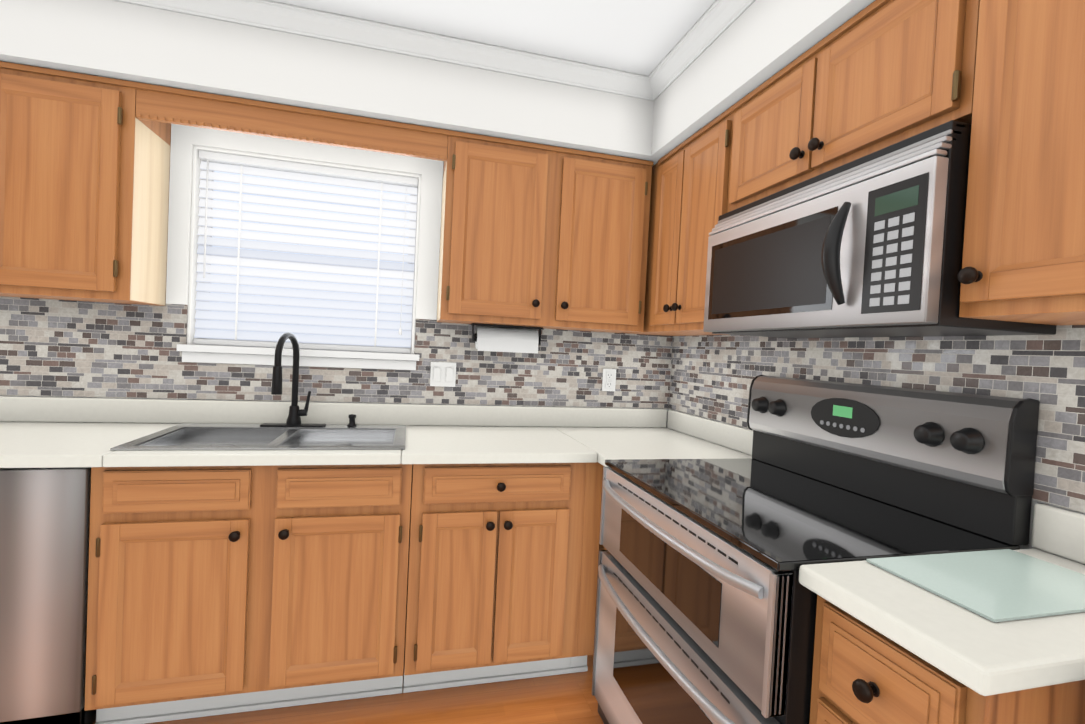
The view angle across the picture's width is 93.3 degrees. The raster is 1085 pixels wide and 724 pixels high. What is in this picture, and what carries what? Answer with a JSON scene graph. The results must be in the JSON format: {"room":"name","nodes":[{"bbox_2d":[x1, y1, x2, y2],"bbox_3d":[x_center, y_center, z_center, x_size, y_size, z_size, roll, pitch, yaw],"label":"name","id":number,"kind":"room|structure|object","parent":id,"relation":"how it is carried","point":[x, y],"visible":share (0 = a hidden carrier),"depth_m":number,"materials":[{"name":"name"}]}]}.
{"room":"kitchen","nodes":[
{"label":"kitchen","id":0,"kind":"room"},
{"bbox_2d":[0,145,672,427],"bbox_3d":[-1.093,-0.059,2.332,3.660,2.500,0.120,2,1,-15],"label":"wall","id":1,"kind":"structure","parent":0,"point":[327,350],"depth_m":2.30,"materials":[{"name":"paint"}]},
{"bbox_2d":[166,124,442,369],"bbox_3d":[-1.034,-0.477,2.313,1.106,0.990,0.153,2,1,-15],"label":"window unit","id":2,"kind":"structure","parent":1,"relation":"in","point":[312,254],"depth_m":2.26,"materials":[{"name":"plastic"}]},
{"bbox_2d":[193,150,417,352],"bbox_3d":[-1.040,-0.469,2.300,0.900,0.817,0.050,2,1,-15],"label":"window blinds","id":3,"kind":"object","parent":2,"relation":"attached to","point":[243,327],"visible":0.96,"depth_m":2.30,"materials":[{"name":"plastic"}]},
{"bbox_2d":[0,61,652,332],"bbox_3d":[-0.989,-0.595,2.098,2.992,0.780,0.341,2,1,-15],"label":"upper cabinet","id":4,"kind":"object","parent":1,"relation":"attached to","point":[543,236],"visible":1,"depth_m":2.10,"materials":[{"name":"brown wood"}]},
{"bbox_2d":[136,88,447,160],"bbox_3d":[-0.941,-0.922,2.028,1.108,0.118,0.105,2,1,-15],"label":"valance board","id":5,"kind":"object","parent":4,"relation":"attached to","point":[204,113],"visible":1,"depth_m":1.97,"materials":[{"name":"brown wood"}]},
{"bbox_2d":[471,323,542,352],"bbox_3d":[-0.167,-0.109,2.389,0.329,0.123,0.106,2,1,-15],"label":"paper towel holder","id":6,"kind":"object","parent":4,"relation":"attached to","point":[506,338],"visible":1,"depth_m":2.35,"materials":[{"name":"white paper"}]},
{"bbox_2d":[0,296,671,408],"bbox_3d":[-1.079,-0.024,2.271,3.659,0.397,0.008,2,1,-15],"label":"backsplash","id":7,"kind":"structure","parent":1,"relation":"attached to","point":[59,348],"depth_m":2.26,"materials":[{"name":"tile"}]},
{"bbox_2d":[430,362,455,386],"bbox_3d":[-0.470,0.059,2.423,0.118,0.115,0.012,2,1,-15],"label":"double light switch","id":8,"kind":"object","parent":7,"relation":"attached to","point":[442,374],"visible":1,"depth_m":2.42,"materials":[{"name":"white plastic"}]},
{"bbox_2d":[602,369,615,390],"bbox_3d":[0.344,0.093,2.637,0.072,0.115,0.010,2,1,-15],"label":"electrical outlet","id":9,"kind":"object","parent":7,"relation":"attached to","point":[608,379],"visible":1,"depth_m":2.63,"materials":[{"name":"white plastic"}]},
{"bbox_2d":[93,651,603,723],"bbox_3d":[-0.380,1.356,-0.621,3.960,0.120,6.350,2,1,-15],"label":"floor","id":10,"kind":"structure","parent":0,"point":[569,698],"depth_m":1.83,"materials":[{"name":"laminate"}]},
{"bbox_2d":[0,467,95,723],"bbox_3d":[-1.786,0.738,1.767,0.612,0.868,0.580,2,1,-15],"label":"dishwasher","id":11,"kind":"object","parent":10,"relation":"on","point":[44,534],"visible":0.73,"depth_m":1.55,"materials":[{"name":"silver metal"}]},
{"bbox_2d":[85,466,268,723],"bbox_3d":[-1.255,0.756,1.934,0.489,0.876,0.619,2,1,-15],"label":"base cabinet","id":12,"kind":"object","parent":10,"relation":"on","point":[216,590],"depth_m":1.64,"materials":[{"name":"brown wood"}]},
{"bbox_2d":[257,450,416,709],"bbox_3d":[-0.786,0.776,2.056,0.480,0.876,0.619,2,1,-15],"label":"base cabinet","id":13,"kind":"object","parent":10,"relation":"on","point":[337,592],"depth_m":1.77,"materials":[{"name":"brown wood"}]},
{"bbox_2d":[409,462,602,691],"bbox_3d":[-0.204,0.800,2.209,0.725,0.876,0.619,2,1,-15],"label":"base cabinet","id":14,"kind":"object","parent":10,"relation":"on","point":[505,555],"depth_m":1.92,"materials":[{"name":"brown wood"}]},
{"bbox_2d":[0,396,724,467],"bbox_3d":[-1.011,0.258,1.966,3.656,0.138,0.648,2,1,-15],"label":"countertop","id":15,"kind":"structure","parent":14,"relation":"on","point":[49,432],"depth_m":2.06,"materials":[{"name":"laminate"}]},
{"bbox_2d":[110,423,405,449],"bbox_3d":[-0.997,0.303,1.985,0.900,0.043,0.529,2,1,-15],"label":"double-bowl sink","id":16,"kind":"object","parent":15,"relation":"in","point":[205,436],"visible":0.75,"depth_m":2.06,"materials":[{"name":"metal"}]},
{"bbox_2d":[347,414,356,426],"bbox_3d":[-0.834,0.254,2.241,0.038,0.058,0.054,2,1,-15],"label":"soap dispenser","id":17,"kind":"object","parent":16,"relation":"on","point":[351,417],"visible":1,"depth_m":2.24,"materials":[{"name":"black metal"}]},
{"bbox_2d":[260,332,325,426],"bbox_3d":[-1.035,0.077,2.108,0.250,0.397,0.219,2,1,-15],"label":"gooseneck faucet","id":18,"kind":"object","parent":15,"relation":"on","point":[294,415],"visible":1,"depth_m":2.17,"materials":[{"name":"black metal"}]},
{"bbox_2d":[592,424,752,466],"bbox_3d":[0.538,0.332,1.976,0.649,0.138,0.117,2,1,-15],"label":"countertop","id":19,"kind":"structure","parent":14,"relation":"on","point":[613,441],"depth_m":2.20,"materials":[{"name":"laminate"}]},
{"bbox_2d":[594,466,606,636],"bbox_3d":[0.466,0.830,2.311,0.576,0.875,0.760,2,1,-15],"label":"base cabinet","id":20,"kind":"object","parent":10,"relation":"on","point":[601,547],"depth_m":2.08,"materials":[{"name":"brown wood"}]},
{"bbox_2d":[592,375,1039,723],"bbox_3d":[0.608,0.672,1.482,0.718,1.244,0.892,2,1,-15],"label":"range","id":21,"kind":"object","parent":10,"relation":"on","point":[706,603],"visible":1,"depth_m":1.29,"materials":[{"name":"silver metal"}]},
{"bbox_2d":[809,595,1084,723],"bbox_3d":[0.801,0.879,0.909,0.634,0.875,0.320,2,1,-15],"label":"base cabinet","id":22,"kind":"object","parent":10,"relation":"on","point":[863,673],"visible":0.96,"depth_m":0.81,"materials":[{"name":"brown wood"}]},
{"bbox_2d":[799,503,1084,695],"bbox_3d":[0.832,0.372,0.895,0.626,0.138,0.330,2,1,-15],"label":"countertop","id":23,"kind":"structure","parent":22,"relation":"on","point":[979,654],"depth_m":0.78,"materials":[{"name":"laminate"}]},
{"bbox_2d":[866,549,1084,621],"bbox_3d":[0.845,0.400,0.939,0.380,0.006,0.227,2,1,-15],"label":"glass cutting board","id":24,"kind":"object","parent":23,"relation":"on","point":[1001,585],"visible":1,"depth_m":0.92,"materials":[{"name":"green glass"}]},
{"bbox_2d":[269,0,715,75],"bbox_3d":[-0.254,-1.260,-0.682,3.960,0.120,6.350,2,1,-15],"label":"ceiling","id":25,"kind":"structure","parent":0,"point":[643,37],"depth_m":1.88,"materials":[{"name":"paint"}]},
{"bbox_2d":[114,0,755,100],"bbox_3d":[-0.015,-1.150,-0.796,3.243,0.068,5.698,2,1,-15],"label":"crown molding","id":26,"kind":"structure","parent":25,"relation":"attached to","point":[716,20],"depth_m":1.97,"materials":[{"name":"paint"}]},
{"bbox_2d":[0,0,874,166],"bbox_3d":[-0.264,-1.044,-0.677,3.658,0.310,6.048,2,1,-15],"label":"soffit ceiling","id":27,"kind":"structure","parent":25,"relation":"attached to","point":[754,45],"depth_m":1.89,"materials":[{"name":"paint"}]},
{"bbox_2d":[669,409,1084,548],"bbox_3d":[1.510,0.126,-0.173,0.120,2.500,6.290,2,1,-15],"label":"wall","id":28,"kind":"structure","parent":0,"point":[1029,545],"depth_m":1.14,"materials":[{"name":"paint"}]},
{"bbox_2d":[627,165,654,333],"bbox_3d":[0.615,-0.526,2.497,0.306,0.780,0.381,2,1,-15],"label":"upper cabinet","id":29,"kind":"object","parent":28,"relation":"attached to","point":[653,168],"depth_m":2.41,"materials":[{"name":"brown wood"}]},
{"bbox_2d":[643,148,674,335],"bbox_3d":[0.687,-0.516,2.220,0.306,0.780,0.280,2,1,-15],"label":"upper cabinet","id":30,"kind":"object","parent":28,"relation":"attached to","point":[661,178],"depth_m":2.27,"materials":[{"name":"brown wood"}]},
{"bbox_2d":[663,107,730,335],"bbox_3d":[0.742,-0.509,2.009,0.306,0.780,0.358,2,1,-15],"label":"upper cabinet","id":31,"kind":"object","parent":28,"relation":"attached to","point":[699,163],"depth_m":2.01,"materials":[{"name":"brown wood"}]},
{"bbox_2d":[723,0,974,213],"bbox_3d":[0.898,-0.693,1.442,0.306,0.370,0.799,2,1,-15],"label":"upper cabinet","id":32,"kind":"object","parent":28,"relation":"attached to","point":[894,72],"depth_m":1.29,"materials":[{"name":"brown wood"}]},
{"bbox_2d":[703,120,1056,337],"bbox_3d":[0.818,-0.286,1.436,0.430,0.410,0.796,2,1,-15],"label":"microwave","id":33,"kind":"object","parent":32,"relation":"attached to","point":[870,245],"visible":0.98,"depth_m":1.18,"materials":[{"name":"silver metal"}]},
{"bbox_2d":[668,325,1084,512],"bbox_3d":[0.940,0.086,1.758,0.007,0.397,1.980,2,1,-15],"label":"backsplash","id":34,"kind":"structure","parent":28,"relation":"attached to","point":[712,376],"depth_m":1.37,"materials":[{"name":"tile"}]},
{"bbox_2d":[954,0,1084,324],"bbox_3d":[1.025,-0.469,0.919,0.306,0.780,0.289,2,1,-15],"label":"upper cabinet","id":35,"kind":"object","parent":28,"relation":"attached to","point":[1005,79],"depth_m":0.92,"materials":[{"name":"brown wood"}]}
]}

